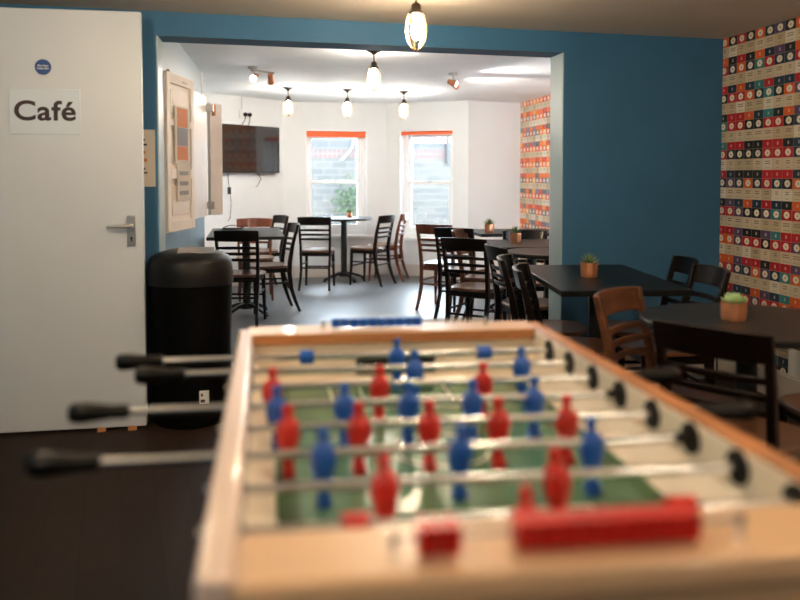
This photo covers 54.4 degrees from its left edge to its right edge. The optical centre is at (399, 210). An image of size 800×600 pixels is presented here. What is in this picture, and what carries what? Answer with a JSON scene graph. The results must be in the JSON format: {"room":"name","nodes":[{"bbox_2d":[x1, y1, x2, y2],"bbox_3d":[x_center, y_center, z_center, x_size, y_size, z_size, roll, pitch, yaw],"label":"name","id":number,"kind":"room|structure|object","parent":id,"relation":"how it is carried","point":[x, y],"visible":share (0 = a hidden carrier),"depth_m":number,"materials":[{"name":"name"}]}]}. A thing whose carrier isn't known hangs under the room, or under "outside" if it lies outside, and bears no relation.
{"room":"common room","nodes":[
{"label":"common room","id":0,"kind":"room"},
{"bbox_2d":[0,4,158,405],"bbox_3d":[-1.702,-0.010,4.069,0.883,2.150,0.199,-1,3,-14],"label":"wall","id":1,"kind":"structure","parent":0,"point":[149,60],"depth_m":4.04,"materials":[{"name":"teal paint"}]},
{"bbox_2d":[143,130,155,186],"bbox_3d":[-1.354,-0.274,4.038,0.160,0.296,0.004,-1,3,-14],"label":"notice","id":2,"kind":"object","parent":1,"relation":"attached to","point":[148,135],"visible":0.47,"depth_m":4.05,"materials":[{"name":"beige paper"}]},
{"bbox_2d":[156,36,164,251],"bbox_3d":[-1.278,0.073,4.179,0.007,1.975,0.200,0,3,-10],"label":"trim","id":3,"kind":"structure","parent":1,"relation":"attached to","point":[159,44],"depth_m":4.13,"materials":[{"name":"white paint"}]},
{"bbox_2d":[163,42,200,233],"bbox_3d":[-1.649,-0.074,5.495,0.240,2.150,2.521,0,3,-9],"label":"wall","id":4,"kind":"structure","parent":0,"point":[175,58],"depth_m":5.37,"materials":[{"name":"grey paint"}]},
{"bbox_2d":[163,69,194,232],"bbox_3d":[-1.302,-0.347,4.555,0.060,0.920,0.462,0,3,3],"label":"shutter","id":5,"kind":"object","parent":4,"relation":"attached to","point":[178,90],"visible":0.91,"depth_m":4.45,"materials":[{"name":"wood"}]},
{"bbox_2d":[174,105,189,161],"bbox_3d":[-1.274,-0.447,4.557,0.003,0.320,0.260,0,3,3],"label":"notice","id":6,"kind":"object","parent":5,"relation":"attached to","point":[181,114],"visible":1,"depth_m":4.55,"materials":[{"name":"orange paper"}]},
{"bbox_2d":[177,146,187,159],"bbox_3d":[-1.273,-0.337,4.562,0.002,0.080,0.180,0,3,4],"label":"print","id":7,"kind":"object","parent":6,"relation":"attached to","point":[182,151],"depth_m":4.55},
{"bbox_2d":[177,107,187,127],"bbox_3d":[-1.273,-0.542,4.553,0.002,0.110,0.180,0,3,4],"label":"print","id":8,"kind":"object","parent":6,"relation":"on","point":[182,114],"depth_m":4.55},
{"bbox_2d":[177,127,187,146],"bbox_3d":[-1.273,-0.432,4.558,0.002,0.106,0.180,0,3,4],"label":"print","id":9,"kind":"object","parent":6,"relation":"on","point":[182,133],"depth_m":4.55},
{"bbox_2d":[177,163,190,201],"bbox_3d":[-1.273,-0.168,4.590,0.003,0.220,0.240,0,3,3],"label":"paper notice","id":10,"kind":"object","parent":5,"relation":"attached to","point":[183,170],"visible":1,"depth_m":4.58,"materials":[{"name":"beige paper"}]},
{"bbox_2d":[165,217,204,249],"bbox_3d":[-1.524,0.549,5.549,0.015,0.900,2.515,0,3,-9],"label":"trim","id":11,"kind":"structure","parent":4,"relation":"attached to","point":[191,237],"depth_m":5.63,"materials":[{"name":"blue paint"}]},
{"bbox_2d":[194,91,214,218],"bbox_3d":[-1.397,-0.386,5.412,0.085,0.880,0.738,0,3,-4],"label":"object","id":12,"kind":"object","parent":4,"relation":"attached to","point":[200,106],"visible":0.62,"depth_m":5.54,"materials":[{"name":"wood"}]},
{"bbox_2d":[207,103,222,214],"bbox_3d":[-1.496,-0.417,6.316,0.045,0.900,0.142,1,3,29],"label":"shutter","id":13,"kind":"object","parent":4,"relation":"attached to","point":[214,119],"visible":0.95,"depth_m":6.30,"materials":[{"name":"beige wood"}]},
{"bbox_2d":[201,71,202,94],"bbox_3d":[-2.294,-0.130,6.719,1.160,2.150,0.120,0,3,-10],"label":"wall","id":14,"kind":"structure","parent":0,"point":[201,71],"depth_m":6.72,"materials":[{"name":"white paint"}]},
{"bbox_2d":[203,92,282,269],"bbox_3d":[-2.248,-0.205,8.382,0.120,2.150,2.687,2,3,35],"label":"wall","id":15,"kind":"structure","parent":0,"point":[265,200],"depth_m":8.97,"materials":[{"name":"white paint"}]},
{"bbox_2d":[239,97,251,124],"bbox_3d":[-1.756,-1.138,8.880,0.052,0.322,0.170,2,3,35],"label":"wall socket","id":16,"kind":"object","parent":15,"relation":"attached to","point":[242,114],"visible":1,"depth_m":8.86,"materials":[{"name":"white plastic"}]},
{"bbox_2d":[222,123,279,220],"bbox_3d":[-1.737,-0.436,8.929,0.091,1.078,0.930,2,3,35],"label":"television","id":17,"kind":"object","parent":15,"relation":"attached to","point":[245,148],"visible":0.86,"depth_m":8.88,"materials":[{"name":"black plastic"},{"name":"glossy dark screen glass"},{"name":"black rubber"}]},
{"bbox_2d":[232,273,280,285],"bbox_3d":[-2.193,0.799,8.389,0.014,0.142,2.687,2,3,35],"label":"baseboard","id":18,"kind":"structure","parent":15,"relation":"attached to","point":[277,275],"depth_m":9.25,"materials":[{"name":"beige paint"}]},
{"bbox_2d":[282,101,386,265],"bbox_3d":[-0.829,-0.267,9.743,1.306,2.150,0.260,-1,3,-15],"label":"wall","id":19,"kind":"structure","parent":0,"point":[371,118],"depth_m":9.59,"materials":[{"name":"white paint"}]},
{"bbox_2d":[285,263,386,277],"bbox_3d":[-0.792,0.742,9.657,1.306,0.142,0.014,-1,3,-15],"label":"baseboard","id":20,"kind":"structure","parent":19,"relation":"attached to","point":[358,269],"depth_m":9.65,"materials":[{"name":"beige paint"}]},
{"bbox_2d":[301,130,372,238],"bbox_3d":[-0.803,-0.328,9.698,0.907,1.335,0.235,-1,3,-15],"label":"window","id":21,"kind":"structure","parent":19,"relation":"in","point":[359,230],"depth_m":9.76,"materials":[{"name":"white paint"}]},
{"bbox_2d":[306,131,365,137],"bbox_3d":[-0.791,-0.948,9.624,0.755,0.077,0.050,-1,3,-15],"label":"roller blind","id":22,"kind":"object","parent":21,"relation":"attached to","point":[309,133],"visible":1,"depth_m":9.60,"materials":[{"name":"orange fabric"}]},
{"bbox_2d":[156,11,563,57],"bbox_3d":[-0.165,-1.014,4.411,2.319,0.175,0.199,-1,3,-14],"label":"beam","id":23,"kind":"structure","parent":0,"point":[174,27],"depth_m":4.30,"materials":[{"name":"teal paint"}]},
{"bbox_2d":[179,43,550,103],"bbox_3d":[-0.463,-1.253,7.202,5.050,0.050,5.450,0,3,-10],"label":"ceiling","id":24,"kind":"structure","parent":0,"point":[314,74],"depth_m":6.87,"materials":[{"name":"white paint"}]},
{"bbox_2d":[248,66,274,84],"bbox_3d":[-1.156,-1.130,6.526,0.088,0.134,0.284,2,3,37],"label":"ceiling spotlight","id":25,"kind":"object","parent":24,"relation":"attached to","point":[254,77],"visible":1,"depth_m":6.48,"materials":[{"name":"metal"}]},
{"bbox_2d":[283,87,292,116],"bbox_3d":[-1.146,-1.113,7.980,0.104,0.300,0.104,0,3,-10],"label":"pendant lamp","id":26,"kind":"object","parent":24,"relation":"hanging from","point":[288,89],"visible":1,"depth_m":7.96,"materials":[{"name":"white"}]},
{"bbox_2d":[342,89,351,117],"bbox_3d":[-0.552,-1.121,8.163,0.104,0.300,0.104,0,3,-10],"label":"pendant lamp","id":27,"kind":"object","parent":24,"relation":"hanging from","point":[347,101],"visible":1,"depth_m":8.15,"materials":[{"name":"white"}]},
{"bbox_2d":[367,50,380,91],"bbox_3d":[-0.186,-1.005,5.590,0.104,0.300,0.104,0,3,-10],"label":"pendant lamp","id":28,"kind":"object","parent":24,"relation":"hanging from","point":[373,66],"visible":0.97,"depth_m":5.58,"materials":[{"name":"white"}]},
{"bbox_2d":[399,91,408,118],"bbox_3d":[0.042,-1.130,8.346,0.104,0.300,0.104,0,3,-10],"label":"pendant lamp","id":29,"kind":"object","parent":24,"relation":"hanging from","point":[403,102],"visible":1,"depth_m":8.33,"materials":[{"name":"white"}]},
{"bbox_2d":[447,73,459,89],"bbox_3d":[0.480,-1.154,6.954,0.099,0.126,0.278,0,3,9],"label":"ceiling spotlight","id":30,"kind":"object","parent":24,"relation":"attached to","point":[453,83],"visible":1,"depth_m":6.84,"materials":[{"name":"metal"}]},
{"bbox_2d":[0,275,799,599],"bbox_3d":[0.034,1.083,4.245,4.990,0.050,11.450,0,3,-10],"label":"floor","id":31,"kind":"structure","parent":0,"point":[109,533],"depth_m":3.01,"materials":[{"name":"brown wood"}]},
{"bbox_2d":[97,427,105,431],"bbox_3d":[-1.459,1.068,3.802,0.038,0.019,0.025,0,3,-10],"label":"scrap","id":32,"kind":"object","parent":31,"relation":"on","point":[100,429],"visible":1,"depth_m":3.80,"materials":[{"name":"brown wood"}]},
{"bbox_2d":[128,426,136,430],"bbox_3d":[-1.316,1.067,3.826,0.038,0.019,0.025,0,3,-10],"label":"scrap","id":33,"kind":"object","parent":31,"relation":"on","point":[130,428],"visible":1,"depth_m":3.82,"materials":[{"name":"brown wood"}]},
{"bbox_2d":[146,247,233,428],"bbox_3d":[-1.074,0.625,3.998,0.432,0.888,0.432,0,3,-10],"label":"litter bin","id":34,"kind":"object","parent":31,"relation":"on","point":[190,288],"visible":0.95,"depth_m":3.82,"materials":[{"name":"black plastic"}]},
{"bbox_2d":[214,230,265,326],"bbox_3d":[-1.334,0.551,6.547,0.376,0.807,0.487,0,3,0],"label":"cafe chair","id":35,"kind":"object","parent":31,"relation":"on","point":[256,275],"visible":0.69,"depth_m":6.38,"materials":[{"name":"brown wood"}]},
{"bbox_2d":[206,228,284,316],"bbox_3d":[-1.388,0.562,7.029,0.640,0.740,1.120,-1,3,-11],"label":"cafe table","id":36,"kind":"object","parent":31,"relation":"on","point":[264,233],"visible":0.4,"depth_m":6.99,"materials":[{"name":"grey laminate"}]},
{"bbox_2d":[222,224,247,229],"bbox_3d":[-1.561,0.149,7.376,0.243,0.052,0.100,0,3,-10],"label":"tray","id":37,"kind":"object","parent":36,"relation":"on","point":[225,227],"visible":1,"depth_m":7.36,"materials":[{"name":"black plastic"}]},
{"bbox_2d":[222,227,242,229],"bbox_3d":[-1.587,0.167,7.373,0.190,0.015,0.100,0,3,-10],"label":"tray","id":38,"kind":"object","parent":37,"relation":"on","point":[224,228],"depth_m":7.33,"materials":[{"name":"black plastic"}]},
{"bbox_2d":[236,218,274,301],"bbox_3d":[-1.475,0.488,7.928,0.376,0.807,0.487,-1,3,-13],"label":"cafe chair","id":39,"kind":"object","parent":31,"relation":"on","point":[252,222],"visible":0.56,"depth_m":8.06,"materials":[{"name":"brown wood"}]},
{"bbox_2d":[250,215,288,291],"bbox_3d":[-1.492,0.457,8.623,0.487,0.807,0.376,-2,3,-34],"label":"cafe chair","id":40,"kind":"object","parent":31,"relation":"on","point":[283,219],"visible":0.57,"depth_m":8.59,"materials":[{"name":"brown wood"}]},
{"bbox_2d":[250,222,300,313],"bbox_3d":[-1.176,0.520,7.226,0.487,0.807,0.376,-1,3,-21],"label":"cafe chair","id":41,"kind":"object","parent":31,"relation":"on","point":[280,267],"visible":0.91,"depth_m":7.13,"materials":[{"name":"brown wood"}]},
{"bbox_2d":[297,217,334,290],"bbox_3d":[-0.919,0.457,8.626,0.376,0.807,0.487,0,3,3],"label":"cafe chair","id":42,"kind":"object","parent":31,"relation":"on","point":[306,252],"visible":0.99,"depth_m":8.48,"materials":[{"name":"brown wood"}]},
{"bbox_2d":[323,216,372,282],"bbox_3d":[-0.668,0.455,9.271,0.694,0.750,0.694,0,3,-10],"label":"round cafe table","id":43,"kind":"object","parent":31,"relation":"on","point":[343,219],"visible":0.8,"depth_m":9.24,"materials":[{"name":"black metal"}]},
{"bbox_2d":[346,209,352,216],"bbox_3d":[-0.604,0.023,9.342,0.110,0.106,0.107,2,4,43],"label":"potted succulent","id":44,"kind":"object","parent":43,"relation":"on","point":[349,214],"visible":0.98,"depth_m":9.32,"materials":[{"name":"orange ceramic"}]},
{"bbox_2d":[349,214,396,286],"bbox_3d":[-0.313,0.443,8.933,0.487,0.807,0.376,1,3,27],"label":"cafe chair","id":45,"kind":"object","parent":31,"relation":"on","point":[373,249],"visible":1,"depth_m":8.86,"materials":[{"name":"brown wood"}]},
{"bbox_2d":[368,212,408,281],"bbox_3d":[-0.133,0.424,9.342,0.487,0.807,0.376,1,3,11],"label":"cafe chair","id":46,"kind":"object","parent":31,"relation":"on","point":[394,246],"visible":0.85,"depth_m":9.22,"materials":[{"name":"brown wood"}]},
{"bbox_2d":[25,316,799,599],"bbox_3d":[0.027,0.739,1.421,1.263,0.894,1.340,0,3,-10],"label":"table","id":47,"kind":"object","parent":31,"relation":"on","point":[397,457],"visible":1,"depth_m":1.18,"materials":[{"name":"beige laminate"}]},
{"bbox_2d":[415,224,465,311],"bbox_3d":[0.396,0.516,7.321,0.376,0.807,0.487,1,3,27],"label":"cafe chair","id":48,"kind":"object","parent":31,"relation":"on","point":[420,228],"visible":0.61,"depth_m":7.24,"materials":[{"name":"brown wood"}]},
{"bbox_2d":[433,227,484,321],"bbox_3d":[0.547,0.537,6.861,0.376,0.807,0.487,1,3,27],"label":"cafe chair","id":49,"kind":"object","parent":31,"relation":"on","point":[439,232],"visible":0.48,"depth_m":6.78,"materials":[{"name":"brown wood"}]},
{"bbox_2d":[440,237,506,321],"bbox_3d":[0.552,0.587,5.749,0.376,0.807,0.487,2,3,32],"label":"cafe chair","id":50,"kind":"object","parent":31,"relation":"on","point":[484,290],"visible":0.91,"depth_m":5.62,"materials":[{"name":"brown wood"}]},
{"bbox_2d":[451,228,510,321],"bbox_3d":[0.672,0.557,6.405,0.487,0.807,0.376,1,3,20],"label":"cafe chair","id":51,"kind":"object","parent":31,"relation":"on","point":[459,232],"visible":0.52,"depth_m":6.31,"materials":[{"name":"brown wood"}]},
{"bbox_2d":[474,228,548,308],"bbox_3d":[1.053,0.555,7.175,0.800,0.740,0.620,0,3,-10],"label":"cafe table","id":52,"kind":"object","parent":31,"relation":"on","point":[478,232],"visible":0.12,"depth_m":7.09,"materials":[{"name":"brown wood"}]},
{"bbox_2d":[484,218,495,232],"bbox_3d":[0.797,0.128,6.970,0.117,0.132,0.114,1,3,24],"label":"potted succulent","id":53,"kind":"object","parent":52,"relation":"on","point":[489,226],"visible":1,"depth_m":6.94,"materials":[{"name":"green plant"}]},
{"bbox_2d":[484,243,548,320],"bbox_3d":[0.799,0.619,5.039,0.487,0.807,0.376,-1,3,-13],"label":"cafe chair","id":54,"kind":"object","parent":31,"relation":"on","point":[492,252],"visible":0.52,"depth_m":5.03,"materials":[{"name":"brown wood"}]},
{"bbox_2d":[487,239,548,319],"bbox_3d":[0.997,0.613,5.908,0.740,0.740,0.680,0,3,-8],"label":"cafe table","id":55,"kind":"object","parent":31,"relation":"on","point":[504,243],"visible":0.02,"depth_m":5.86,"materials":[{"name":"brown wood"}]},
{"bbox_2d":[509,227,520,242],"bbox_3d":[0.881,0.176,5.907,0.114,0.132,0.117,-2,4,-42],"label":"potted succulent","id":56,"kind":"object","parent":55,"relation":"on","point":[515,236],"visible":1,"depth_m":5.88,"materials":[{"name":"green plant"}]},
{"bbox_2d":[502,230,546,314],"bbox_3d":[1.023,0.569,6.147,0.376,0.807,0.487,0,3,-3],"label":"cafe chair","id":57,"kind":"object","parent":31,"relation":"on","point":[525,234],"visible":0.19,"depth_m":6.32,"materials":[{"name":"brown wood"}]},
{"bbox_2d":[508,247,548,318],"bbox_3d":[1.009,0.642,5.252,0.604,0.740,0.604,0,3,-10],"label":"round cafe table","id":58,"kind":"object","parent":31,"relation":"on","point":[541,253],"visible":0.16,"depth_m":5.21,"materials":[{"name":"brown wood"}]},
{"bbox_2d":[497,254,586,336],"bbox_3d":[0.774,0.654,4.269,0.487,0.807,0.376,1,3,14],"label":"cafe chair","id":59,"kind":"object","parent":31,"relation":"on","point":[505,261],"visible":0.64,"depth_m":4.24,"materials":[{"name":"brown wood"}]},
{"bbox_2d":[512,263,604,357],"bbox_3d":[0.793,0.675,3.806,0.487,0.807,0.376,1,3,14],"label":"cafe chair","id":60,"kind":"object","parent":31,"relation":"on","point":[522,273],"visible":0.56,"depth_m":3.85,"materials":[{"name":"brown wood"}]},
{"bbox_2d":[530,265,693,338],"bbox_3d":[0.996,0.701,3.972,0.600,0.740,1.000,0,3,-2],"label":"cafe table","id":61,"kind":"object","parent":31,"relation":"on","point":[564,280],"visible":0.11,"depth_m":3.82,"materials":[{"name":"brown wood"}]},
{"bbox_2d":[579,253,598,277],"bbox_3d":[0.952,0.271,3.911,0.107,0.124,0.110,1,3,30],"label":"potted succulent","id":62,"kind":"object","parent":61,"relation":"on","point":[588,268],"visible":1,"depth_m":3.88,"materials":[{"name":"orange ceramic"}]},
{"bbox_2d":[608,255,698,364],"bbox_3d":[1.349,0.656,4.232,0.487,0.807,0.376,0,3,3],"label":"cafe chair","id":63,"kind":"object","parent":31,"relation":"on","point":[681,264],"visible":0.35,"depth_m":4.27,"materials":[{"name":"brown wood"}]},
{"bbox_2d":[593,286,734,406],"bbox_3d":[0.992,0.716,2.917,0.487,0.807,0.376,2,3,42],"label":"cafe chair","id":64,"kind":"object","parent":31,"relation":"on","point":[608,301],"visible":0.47,"depth_m":3.04,"materials":[{"name":"brown wood"}]},
{"bbox_2d":[618,264,730,384],"bbox_3d":[1.323,0.676,3.798,0.487,0.807,0.376,0,3,-4],"label":"cafe chair","id":65,"kind":"object","parent":31,"relation":"on","point":[713,275],"visible":0.34,"depth_m":3.76,"materials":[{"name":"brown wood"}]},
{"bbox_2d":[639,303,799,408],"bbox_3d":[1.233,0.755,2.776,0.734,0.740,0.734,0,3,-10],"label":"round cafe table","id":66,"kind":"object","parent":31,"relation":"on","point":[783,323],"visible":0.25,"depth_m":2.76,"materials":[{"name":"grey laminate"}]},
{"bbox_2d":[720,292,747,321],"bbox_3d":[1.179,0.337,2.748,0.090,0.097,0.091,0,3,-10],"label":"potted succulent","id":67,"kind":"object","parent":66,"relation":"on","point":[733,308],"visible":1,"depth_m":2.72,"materials":[{"name":"orange ceramic"}]},
{"bbox_2d":[652,318,799,457],"bbox_3d":[1.063,0.736,2.472,0.487,0.807,0.376,-2,4,-44],"label":"cafe chair","id":68,"kind":"object","parent":31,"relation":"on","point":[765,427],"visible":0.59,"depth_m":2.30,"materials":[{"name":"brown wood"}]},
{"bbox_2d":[778,393,799,422],"bbox_3d":[1.633,0.722,2.770,0.487,0.807,0.376,0,3,-7],"label":"cafe chair","id":69,"kind":"object","parent":31,"relation":"on","point":[789,404],"visible":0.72,"depth_m":2.85,"materials":[{"name":"brown wood"}]},
{"bbox_2d":[0,0,799,38],"bbox_3d":[0.503,-0.945,1.517,4.360,0.050,6.100,0,3,-10],"label":"ceiling","id":70,"kind":"structure","parent":0,"point":[713,19],"depth_m":4.06,"materials":[{"name":"beige paint"}]},
{"bbox_2d":[405,0,426,51],"bbox_3d":[0.071,-0.858,3.468,0.104,0.300,0.104,0,3,-10],"label":"pendant lamp","id":71,"kind":"object","parent":70,"relation":"hanging from","point":[415,11],"visible":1,"depth_m":3.46,"materials":[{"name":"white glass"}]},
{"bbox_2d":[387,100,467,264],"bbox_3d":[0.379,-0.265,9.702,1.071,2.150,0.260,1,3,23],"label":"wall","id":72,"kind":"structure","parent":0,"point":[440,115],"depth_m":9.56,"materials":[{"name":"white paint"}]},
{"bbox_2d":[394,130,452,241],"bbox_3d":[0.354,-0.311,9.659,0.840,1.365,0.235,1,3,23],"label":"window","id":73,"kind":"structure","parent":72,"relation":"in","point":[406,182],"depth_m":9.78,"materials":[{"name":"white paint"}]},
{"bbox_2d":[401,130,452,135],"bbox_3d":[0.335,-0.960,9.586,0.688,0.049,0.050,1,3,23],"label":"roller blind","id":74,"kind":"object","parent":73,"relation":"attached to","point":[414,132],"visible":1,"depth_m":9.57,"materials":[{"name":"orange fabric"}]},
{"bbox_2d":[387,263,459,278],"bbox_3d":[0.325,0.743,9.622,1.071,0.142,0.014,1,3,23],"label":"baseboard","id":75,"kind":"structure","parent":72,"relation":"attached to","point":[413,270],"depth_m":9.69,"materials":[{"name":"beige paint"}]},
{"bbox_2d":[484,224,493,232],"bbox_3d":[0.801,0.156,6.971,0.088,0.075,0.089,0,3,7],"label":"pot","id":76,"kind":"object","parent":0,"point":[489,228],"depth_m":6.94,"materials":[{"name":"orange metal"}]},
{"bbox_2d":[468,100,520,265],"bbox_3d":[1.133,-0.260,9.587,0.747,2.150,0.120,-1,3,-25],"label":"wall","id":77,"kind":"structure","parent":0,"point":[494,128],"depth_m":9.51,"materials":[{"name":"white paint"}]},
{"bbox_2d":[510,232,520,242],"bbox_3d":[0.877,0.205,5.910,0.088,0.075,0.089,2,3,31],"label":"pot","id":78,"kind":"object","parent":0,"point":[515,237],"depth_m":5.88,"materials":[{"name":"orange metal"}]},
{"bbox_2d":[520,95,549,264],"bbox_3d":[1.954,-0.160,7.389,0.120,2.150,4.700,0,3,-10],"label":"wall","id":79,"kind":"structure","parent":0,"point":[535,113],"depth_m":9.14,"materials":[{"name":"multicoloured paper"}]},
{"bbox_2d":[580,262,597,277],"bbox_3d":[0.952,0.296,3.916,0.089,0.073,0.088,1,3,13],"label":"pot","id":80,"kind":"object","parent":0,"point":[587,269],"depth_m":3.88,"materials":[{"name":"orange ceramic"}]},
{"bbox_2d":[562,31,722,369],"bbox_3d":[1.535,-0.046,4.883,1.217,2.150,0.199,-1,3,-14],"label":"wall","id":81,"kind":"structure","parent":0,"point":[642,114],"depth_m":4.75,"materials":[{"name":"teal paint"}]},
{"bbox_2d":[548,53,563,319],"bbox_3d":[0.949,0.048,4.739,0.007,1.975,0.200,0,3,-10],"label":"trim","id":82,"kind":"structure","parent":81,"relation":"attached to","point":[557,62],"depth_m":4.72,"materials":[{"name":"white paint"}]},
{"bbox_2d":[625,356,715,374],"bbox_3d":[1.486,0.962,4.806,1.061,0.142,0.014,-1,3,-14],"label":"baseboard","id":83,"kind":"structure","parent":81,"relation":"attached to","point":[627,357],"depth_m":4.79,"materials":[{"name":"beige paint"}]},
{"bbox_2d":[717,16,799,372],"bbox_3d":[2.575,0.083,2.022,0.120,2.150,6.100,0,3,-10],"label":"wall","id":84,"kind":"structure","parent":0,"point":[759,245],"depth_m":4.48,"materials":[{"name":"paper"}]},
{"bbox_2d":[718,359,799,399],"bbox_3d":[2.520,1.080,1.982,0.018,0.162,5.950,0,3,-10],"label":"baseboard","id":85,"kind":"structure","parent":84,"relation":"attached to","point":[786,383],"depth_m":4.32,"materials":[{"name":"beige paint"}]},
{"bbox_2d":[788,349,799,378],"bbox_3d":[2.147,0.829,4.166,0.007,0.145,0.200,0,3,-10],"label":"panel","id":86,"kind":"object","parent":84,"relation":"attached to","point":[793,355],"visible":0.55,"depth_m":4.21,"materials":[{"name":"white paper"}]},
{"bbox_3d":[-1.582,0.147,1.181,0.120,2.100,5.850,0,3,-10],"label":"wall","id":87,"kind":"structure","parent":0,"visible":0},
{"bbox_2d":[0,7,147,432],"bbox_3d":[-1.595,0.054,3.739,0.693,2.028,0.102,0,3,-10],"label":"door","id":88,"kind":"structure","parent":87,"relation":"in","point":[73,279],"depth_m":3.75,"materials":[{"name":"white paint"}]},
{"bbox_2d":[35,59,50,74],"bbox_3d":[-1.697,-0.683,3.697,0.074,0.074,0.003,0,3,-10],"label":"sticker","id":89,"kind":"object","parent":88,"relation":"attached to","point":[42,66],"visible":1,"depth_m":3.70,"materials":[{"name":"blue"}]},
{"bbox_2d":[9,88,80,134],"bbox_3d":[-1.690,-0.472,3.706,0.320,0.216,0.008,0,3,-10],"label":"door sign","id":90,"kind":"object","parent":88,"relation":"attached to","point":[31,111],"visible":1,"depth_m":3.70,"materials":[{"name":"white paper"}]},
{"label":"outside","id":91,"kind":"structure","parent":0,"visible":0},
{"bbox_3d":[-0.639,0.749,12.596,11.000,0.100,5.050,0,3,-10],"label":"ground","id":92,"kind":"structure","parent":91,"visible":0},
{"bbox_2d":[311,138,356,224],"bbox_3d":[-2.020,-0.251,12.464,3.250,2.070,0.250,0,3,-10],"label":"brick wall","id":93,"kind":"structure","parent":92,"relation":"on","point":[327,154],"depth_m":12.48,"materials":[{"name":"white brick"}]},
{"bbox_2d":[341,138,354,159],"bbox_3d":[-0.844,-1.066,12.534,0.219,0.507,0.141,0,3,-10],"label":"drainpipe","id":94,"kind":"object","parent":93,"relation":"attached to","point":[353,138],"visible":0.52,"depth_m":12.48,"materials":[{"name":"grey"}]},
{"bbox_2d":[331,173,356,223],"bbox_3d":[-0.793,0.054,12.430,0.647,1.306,0.168,0,3,-10],"label":"climbing plant","id":95,"kind":"object","parent":92,"relation":"on","point":[351,198],"visible":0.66,"depth_m":12.40,"materials":[{"name":"green plant"}]},
{"bbox_2d":[412,142,450,226],"bbox_3d":[1.430,-0.189,13.088,3.740,1.890,0.200,0,3,-10],"label":"brick wall","id":96,"kind":"structure","parent":92,"relation":"on","point":[430,203],"depth_m":12.81,"materials":[{"name":"white brick"}]},
{"bbox_2d":[446,138,449,162],"bbox_3d":[0.784,-1.206,12.788,0.058,0.850,0.060,0,3,-10],"label":"drainpipe","id":97,"kind":"object","parent":96,"relation":"attached to","point":[447,139],"visible":0.34,"depth_m":12.77,"materials":[{"name":"white metal"}]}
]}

